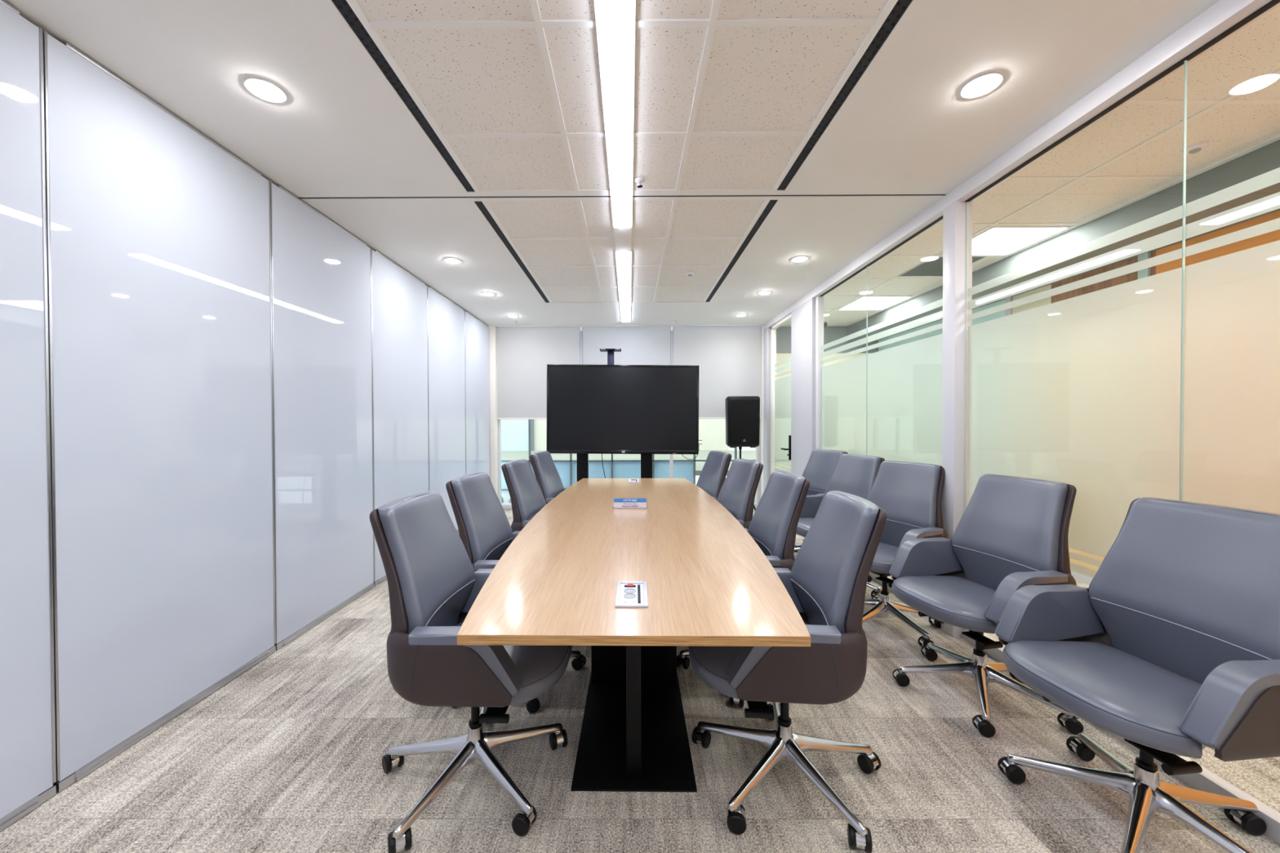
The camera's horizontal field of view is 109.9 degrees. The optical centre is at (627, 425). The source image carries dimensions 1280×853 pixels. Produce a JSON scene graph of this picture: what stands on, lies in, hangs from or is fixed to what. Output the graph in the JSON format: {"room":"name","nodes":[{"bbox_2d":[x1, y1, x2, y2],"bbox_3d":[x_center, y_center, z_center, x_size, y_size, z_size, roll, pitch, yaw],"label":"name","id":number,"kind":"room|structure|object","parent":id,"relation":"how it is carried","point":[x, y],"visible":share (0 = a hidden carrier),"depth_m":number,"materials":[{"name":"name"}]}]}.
{"room":"conference room","nodes":[
{"label":"conference room","id":0,"kind":"room"},
{"bbox_2d":[0,0,490,831],"bbox_3d":[-2.016,-0.066,2.382,0.150,2.630,8.150,0,1,0],"label":"wall","id":1,"kind":"structure","parent":0,"point":[212,387],"depth_m":1.89,"materials":[{"name":"white glass"}]},
{"bbox_2d":[4,0,1219,325],"bbox_3d":[-0.045,-1.401,2.259,4.100,0.090,7.950,0,1,0],"label":"ceiling","id":2,"kind":"structure","parent":0,"point":[767,134],"depth_m":1.96,"materials":[{"name":"paint"}]},
{"bbox_2d":[244,77,286,102],"bbox_3d":[-1.452,-1.342,1.801,0.132,0.015,0.132,0,1,0],"label":"recessed light","id":3,"kind":"object","parent":2,"relation":"in","point":[264,90],"visible":1,"depth_m":1.79,"materials":[{"name":"white metal"}]},
{"bbox_2d":[444,257,461,263],"bbox_3d":[-1.449,-1.364,3.720,0.132,0.015,0.132,0,1,0],"label":"recessed light","id":4,"kind":"object","parent":2,"relation":"in","point":[451,260],"visible":1,"depth_m":3.70,"materials":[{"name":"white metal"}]},
{"bbox_2d":[481,292,494,296],"bbox_3d":[-1.455,-1.375,4.695,0.132,0.015,0.132,0,1,0],"label":"recessed light","id":5,"kind":"object","parent":2,"relation":"in","point":[490,294],"visible":1,"depth_m":4.67,"materials":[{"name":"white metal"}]},
{"bbox_2d":[507,315,518,317],"bbox_3d":[-1.456,-1.387,5.690,0.132,0.015,0.132,0,1,0],"label":"recessed light","id":6,"kind":"object","parent":2,"relation":"in","point":[510,316],"visible":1,"depth_m":5.67,"materials":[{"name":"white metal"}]},
{"bbox_2d":[593,0,635,227],"bbox_3d":[-0.043,-1.331,0.871,0.132,0.017,4.384,0,1,0],"label":"recessed light","id":7,"kind":"object","parent":2,"relation":"in","point":[615,20],"visible":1,"depth_m":1.80,"materials":[{"name":"paint"}]},
{"bbox_2d":[613,226,631,251],"bbox_3d":[-0.033,-1.364,3.287,0.126,0.016,0.440,0,1,0],"label":"recessed light","id":8,"kind":"object","parent":2,"relation":"in","point":[623,236],"visible":0.98,"depth_m":3.27,"materials":[{"name":"paint"}]},
{"bbox_2d":[614,250,631,322],"bbox_3d":[-0.027,-1.376,4.756,0.132,0.017,2.490,0,1,0],"label":"recessed light","id":9,"kind":"object","parent":2,"relation":"in","point":[623,259],"visible":0.97,"depth_m":4.25,"materials":[{"name":"paint"}]},
{"bbox_2d":[635,177,644,187],"bbox_3d":[0.068,-1.341,2.485,0.058,0.035,0.058,0,1,0],"label":"sprinkler","id":10,"kind":"object","parent":2,"relation":"attached to","point":[639,180],"visible":1,"depth_m":2.48,"materials":[{"name":"white metal"}]},
{"bbox_2d":[685,271,694,276],"bbox_3d":[0.567,-1.371,4.072,0.084,0.023,0.084,0,1,0],"label":"smoke detector","id":11,"kind":"object","parent":2,"relation":"attached to","point":[688,273],"visible":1,"depth_m":4.05,"materials":[{"name":"white plastic"}]},
{"bbox_2d":[736,313,746,316],"bbox_3d":[1.439,-1.395,5.679,0.132,0.015,0.132,0,1,0],"label":"recessed light","id":12,"kind":"object","parent":2,"relation":"in","point":[742,314],"visible":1,"depth_m":5.65,"materials":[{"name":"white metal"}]},
{"bbox_2d":[758,290,771,294],"bbox_3d":[1.430,-1.384,4.684,0.132,0.015,0.132,0,1,0],"label":"recessed light","id":13,"kind":"object","parent":2,"relation":"in","point":[765,292],"visible":1,"depth_m":4.67,"materials":[{"name":"white plastic"}]},
{"bbox_2d":[791,256,808,262],"bbox_3d":[1.421,-1.373,3.707,0.132,0.015,0.132,0,1,0],"label":"recessed light","id":14,"kind":"object","parent":2,"relation":"in","point":[798,259],"visible":1,"depth_m":3.69,"materials":[{"name":"white plastic"}]},
{"bbox_2d":[960,72,1002,97],"bbox_3d":[1.408,-1.350,1.787,0.132,0.015,0.132,0,1,0],"label":"recessed light","id":15,"kind":"object","parent":2,"relation":"in","point":[980,86],"visible":1,"depth_m":1.77,"materials":[{"name":"white plastic"}]},
{"bbox_2d":[488,324,764,499],"bbox_3d":[-0.025,-0.224,6.433,4.100,2.840,0.370,0,1,0],"label":"wall","id":16,"kind":"structure","parent":0,"point":[493,329],"depth_m":6.31,"materials":[{"name":"paint"}]},
{"bbox_2d":[497,326,759,509],"bbox_3d":[0.021,-0.204,6.450,3.761,2.800,0.176,0,1,0],"label":"window","id":17,"kind":"structure","parent":16,"relation":"in","point":[505,505],"depth_m":6.44,"materials":[{"name":"white metal"}]},
{"bbox_2d":[497,326,580,419],"bbox_3d":[-1.264,-0.831,6.398,1.185,1.482,0.050,0,1,0],"label":"roller blind","id":18,"kind":"object","parent":17,"relation":"attached to","point":[524,353],"visible":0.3,"depth_m":6.38,"materials":[{"name":"fabric"}]},
{"bbox_2d":[582,326,671,364],"bbox_3d":[-0.014,-0.835,6.393,1.255,1.482,0.050,0,1,0],"label":"roller blind","id":19,"kind":"object","parent":17,"relation":"attached to","point":[639,345],"visible":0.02,"depth_m":6.37,"materials":[{"name":"fabric"}]},
{"bbox_2d":[672,325,760,418],"bbox_3d":[1.268,-0.838,6.388,1.250,1.482,0.050,0,1,0],"label":"roller blind","id":20,"kind":"object","parent":17,"relation":"attached to","point":[728,357],"visible":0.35,"depth_m":6.37,"materials":[{"name":"fabric"}]},
{"bbox_2d":[0,509,1279,852],"bbox_3d":[0.839,1.280,2.422,5.850,0.080,8.420,0,1,0],"label":"floor","id":21,"kind":"structure","parent":0,"point":[286,756],"depth_m":1.59,"materials":[{"name":"carpet"}]},
{"bbox_2d":[369,491,572,852],"bbox_3d":[-0.551,0.755,1.606,0.695,0.994,0.649,0,1,1],"label":"office chair","id":22,"kind":"object","parent":21,"relation":"on","point":[433,584],"visible":0.91,"depth_m":1.41,"materials":[{"name":"grey leather"}]},
{"bbox_2d":[445,471,586,713],"bbox_3d":[-0.551,0.748,2.260,0.667,0.995,0.641,0,1,3],"label":"office chair","id":23,"kind":"object","parent":21,"relation":"on","point":[486,533],"visible":0.41,"depth_m":2.18,"materials":[{"name":"grey leather"}]},
{"bbox_2d":[501,458,546,532],"bbox_3d":[-0.525,0.739,3.020,0.668,0.995,0.646,0,1,5],"label":"office chair","id":24,"kind":"object","parent":21,"relation":"on","point":[526,497],"visible":0.21,"depth_m":2.93,"materials":[{"name":"grey leather"}]},
{"bbox_2d":[529,451,566,504],"bbox_3d":[-0.525,0.729,3.875,0.678,0.994,0.650,0,1,7],"label":"office chair","id":25,"kind":"object","parent":21,"relation":"on","point":[548,477],"visible":0.23,"depth_m":3.81,"materials":[{"name":"grey leather"}]},
{"bbox_2d":[576,348,652,481],"bbox_3d":[-0.149,0.183,5.003,0.910,2.060,0.640,0,1,0],"label":"display stand","id":26,"kind":"object","parent":21,"relation":"on","point":[582,459],"visible":0.17,"depth_m":5.01,"materials":[{"name":"black metal"}]},
{"bbox_2d":[600,348,621,351],"bbox_3d":[-0.189,-0.839,4.992,0.234,0.015,0.140,0,1,0],"label":"shelf","id":27,"kind":"object","parent":26,"relation":"attached to","point":[601,349],"depth_m":4.92,"materials":[{"name":"black metal"}]},
{"bbox_2d":[546,364,702,459],"bbox_3d":[-0.030,-0.148,4.950,1.713,1.036,0.078,0,1,0],"label":"display screen","id":28,"kind":"object","parent":26,"relation":"attached to","point":[592,409],"visible":0.98,"depth_m":4.92,"materials":[{"name":"black plastic"}]},
{"bbox_2d":[457,478,810,792],"bbox_3d":[0.036,0.870,2.620,1.108,0.740,3.020,0,1,1],"label":"conference table","id":29,"kind":"object","parent":21,"relation":"on","point":[709,583],"visible":0.98,"depth_m":1.63,"materials":[{"name":"brown wood"}]},
{"bbox_2d":[613,497,646,507],"bbox_3d":[0.015,0.466,2.723,0.212,0.066,0.034,0,1,1],"label":"sign","id":30,"kind":"object","parent":29,"relation":"on","point":[618,502],"visible":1,"depth_m":2.71,"materials":[{"name":"plastic"}]},
{"bbox_2d":[615,581,648,607],"bbox_3d":[0.013,0.511,1.367,0.094,0.010,0.192,0,1,1],"label":"power socket","id":31,"kind":"object","parent":29,"relation":"on","point":[628,593],"visible":1,"depth_m":1.35,"materials":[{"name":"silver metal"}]},
{"bbox_2d":[623,588,635,593],"bbox_3d":[0.007,0.510,1.385,0.037,0.003,0.037,-1,1,-37],"label":"socket","id":32,"kind":"object","parent":31,"relation":"attached to","point":[625,590],"depth_m":1.38,"materials":[{"name":"white plastic"}]},
{"bbox_2d":[623,593,635,598],"bbox_3d":[0.007,0.510,1.345,0.037,0.003,0.037,-1,1,-37],"label":"socket","id":33,"kind":"object","parent":31,"relation":"attached to","point":[625,595],"depth_m":1.34,"materials":[{"name":"white plastic"}]},
{"bbox_2d":[628,479,639,482],"bbox_3d":[0.054,0.482,3.936,0.094,0.010,0.192,0,1,1],"label":"power socket","id":34,"kind":"object","parent":29,"relation":"on","point":[629,480],"visible":1,"depth_m":3.92,"materials":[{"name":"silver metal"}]},
{"bbox_2d":[696,450,731,500],"bbox_3d":[0.546,0.727,3.851,0.662,0.995,0.663,0,1,-10],"label":"office chair","id":35,"kind":"object","parent":21,"relation":"on","point":[712,477],"visible":0.26,"depth_m":3.83,"materials":[{"name":"grey leather"}]},
{"bbox_2d":[716,458,763,529],"bbox_3d":[0.596,0.736,3.029,0.690,0.994,0.658,0,1,-8],"label":"office chair","id":36,"kind":"object","parent":21,"relation":"on","point":[737,493],"visible":0.23,"depth_m":2.95,"materials":[{"name":"grey leather"}]},
{"bbox_2d":[676,470,809,706],"bbox_3d":[0.565,0.744,2.301,0.643,0.994,0.677,0,1,0],"label":"office chair","id":37,"kind":"object","parent":21,"relation":"on","point":[773,526],"visible":0.3,"depth_m":2.19,"materials":[{"name":"grey leather"}]},
{"bbox_2d":[738,446,755,510],"bbox_3d":[1.441,0.737,5.801,0.657,0.937,0.628,0,1,0],"label":"speaker stand","id":38,"kind":"object","parent":21,"relation":"on","point":[740,447],"visible":0.11,"depth_m":5.85,"materials":[{"name":"black metal"}]},
{"bbox_2d":[724,395,759,448],"bbox_3d":[1.470,-0.048,5.850,0.422,0.657,0.359,0,1,-2],"label":"loudspeaker","id":39,"kind":"object","parent":38,"relation":"on","point":[742,412],"visible":1,"depth_m":5.67,"materials":[{"name":"black plastic"}]},
{"bbox_2d":[688,490,887,852],"bbox_3d":[0.567,0.752,1.628,0.697,0.995,0.664,0,1,5],"label":"office chair","id":40,"kind":"object","parent":21,"relation":"on","point":[826,582],"visible":0.91,"depth_m":1.40,"materials":[{"name":"grey leather"}]},
{"bbox_2d":[794,448,848,551],"bbox_3d":[1.623,0.721,4.031,0.677,0.994,0.657,0,1,-19],"label":"office chair","id":41,"kind":"object","parent":21,"relation":"on","point":[820,468],"visible":0.2,"depth_m":4.09,"materials":[{"name":"grey leather"}]},
{"bbox_2d":[795,453,884,596],"bbox_3d":[1.587,0.728,3.428,0.676,0.994,0.659,0,1,-17],"label":"office chair","id":42,"kind":"object","parent":21,"relation":"on","point":[853,474],"visible":0.2,"depth_m":3.47,"materials":[{"name":"grey leather"}]},
{"bbox_2d":[862,460,947,646],"bbox_3d":[1.574,0.736,2.770,0.648,0.994,0.663,0,1,-23],"label":"office chair","id":43,"kind":"object","parent":21,"relation":"on","point":[909,493],"visible":0.53,"depth_m":2.75,"materials":[{"name":"grey leather"}]},
{"bbox_2d":[888,474,1084,737],"bbox_3d":[1.612,0.744,2.088,0.682,0.995,0.664,0,1,-10],"label":"office chair","id":44,"kind":"object","parent":21,"relation":"on","point":[1011,535],"visible":0.87,"depth_m":2.04,"materials":[{"name":"grey leather"}]},
{"bbox_2d":[994,497,1279,852],"bbox_3d":[1.608,0.751,1.383,0.669,0.994,0.650,0,1,-6],"label":"office chair","id":45,"kind":"object","parent":21,"relation":"on","point":[1171,647],"visible":1,"depth_m":1.37,"materials":[{"name":"grey leather"}]},
{"bbox_2d":[776,326,878,472],"bbox_3d":[2.870,-0.138,6.457,1.710,2.650,0.100,0,1,0],"label":"wall","id":46,"kind":"structure","parent":0,"point":[831,334],"depth_m":6.40,"materials":[{"name":"beige glass"}]},
{"bbox_2d":[763,0,1279,844],"bbox_3d":[1.942,-0.072,2.292,0.105,2.620,8.000,0,1,0],"label":"wall","id":47,"kind":"structure","parent":0,"point":[1222,15],"depth_m":2.60,"materials":[{"name":"white paint"}]},
{"bbox_2d":[770,314,791,474],"bbox_3d":[1.921,-0.063,5.657,0.152,2.525,0.850,0,1,0],"label":"door","id":48,"kind":"structure","parent":47,"relation":"in","point":[780,388],"depth_m":5.82,"materials":[{"name":"clear glass"}]},
{"bbox_2d":[815,216,942,505],"bbox_3d":[1.960,-0.070,3.663,0.060,2.485,1.918,0,1,0],"label":"window","id":49,"kind":"structure","parent":47,"relation":"in","point":[886,404],"depth_m":3.43,"materials":[{"name":"clear glass"}]},
{"bbox_2d":[964,0,1279,756],"bbox_3d":[1.947,-0.036,0.447,0.024,2.480,4.290,0,1,0],"label":"window","id":50,"kind":"structure","parent":47,"relation":"in","point":[1085,392],"depth_m":1.71,"materials":[{"name":"clear glass"}]},
{"bbox_2d":[878,210,1279,585],"bbox_3d":[3.620,0.029,2.446,0.180,2.405,8.320,0,1,0],"label":"wall","id":51,"kind":"structure","parent":0,"point":[1273,236],"depth_m":3.27,"materials":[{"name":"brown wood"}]},
{"bbox_2d":[823,320,827,327],"bbox_3d":[2.640,-1.366,6.024,0.090,0.083,0.090,0,1,0],"label":"security camera","id":52,"kind":"object","parent":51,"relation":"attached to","point":[825,322],"visible":0.66,"depth_m":5.99,"materials":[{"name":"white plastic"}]},
{"bbox_2d":[781,4,1279,340],"bbox_3d":[2.846,-1.294,2.434,1.720,0.245,8.320,0,1,0],"label":"ceiling","id":53,"kind":"structure","parent":51,"relation":"attached to","point":[1125,169],"depth_m":2.39,"materials":[{"name":"tile"}]},
{"bbox_2d":[837,296,911,310],"bbox_3d":[2.801,-1.397,5.128,0.536,0.010,0.570,0,1,0],"label":"panel light","id":54,"kind":"object","parent":53,"relation":"in","point":[874,303],"visible":1,"depth_m":5.10,"materials":[{"name":"white plastic"}]},
{"bbox_2d":[897,256,986,276],"bbox_3d":[2.712,-1.382,3.904,0.430,0.011,0.500,0,1,0],"label":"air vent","id":55,"kind":"object","parent":53,"relation":"in","point":[932,267],"visible":0.54,"depth_m":3.94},
{"bbox_2d":[940,226,1070,255],"bbox_3d":[2.794,-1.376,3.363,0.536,0.010,0.520,0,1,0],"label":"panel light","id":56,"kind":"object","parent":53,"relation":"in","point":[994,241],"visible":0.86,"depth_m":3.28,"materials":[{"name":"white plastic"}]},
{"bbox_2d":[972,227,1066,254],"bbox_3d":[2.794,-1.373,3.363,0.510,0.004,0.500,0,1,0],"label":"diffuser","id":57,"kind":"object","parent":56,"relation":"attached to","point":[993,241],"depth_m":3.29,"materials":[{"name":"white plastic"}]},
{"bbox_2d":[1181,142,1208,154],"bbox_3d":[2.787,-1.356,2.204,0.084,0.023,0.084,0,1,0],"label":"smoke detector","id":58,"kind":"object","parent":53,"relation":"attached to","point":[1196,148],"visible":0.94,"depth_m":2.19,"materials":[{"name":"white plastic"}]},
{"label":"outside","id":59,"kind":"structure","parent":0,"visible":0},
{"bbox_2d":[501,450,755,475],"bbox_3d":[0.041,0.717,9.784,18.000,0.080,5.450,0,1,0],"label":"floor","id":60,"kind":"structure","parent":59,"point":[505,455],"depth_m":9.85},
{"bbox_2d":[501,418,755,450],"bbox_3d":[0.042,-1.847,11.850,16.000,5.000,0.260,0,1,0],"label":"neighbouring building","id":61,"kind":"structure","parent":60,"relation":"on","point":[712,432],"depth_m":11.82,"materials":[{"name":"metal"}]},
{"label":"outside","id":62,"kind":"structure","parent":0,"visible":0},
{"bbox_2d":[501,419,755,502],"bbox_3d":[0.028,-0.110,6.982,6.400,3.000,0.065,0,1,0],"label":"window","id":63,"kind":"structure","parent":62,"point":[613,468],"depth_m":7.01,"materials":[{"name":"glass"}]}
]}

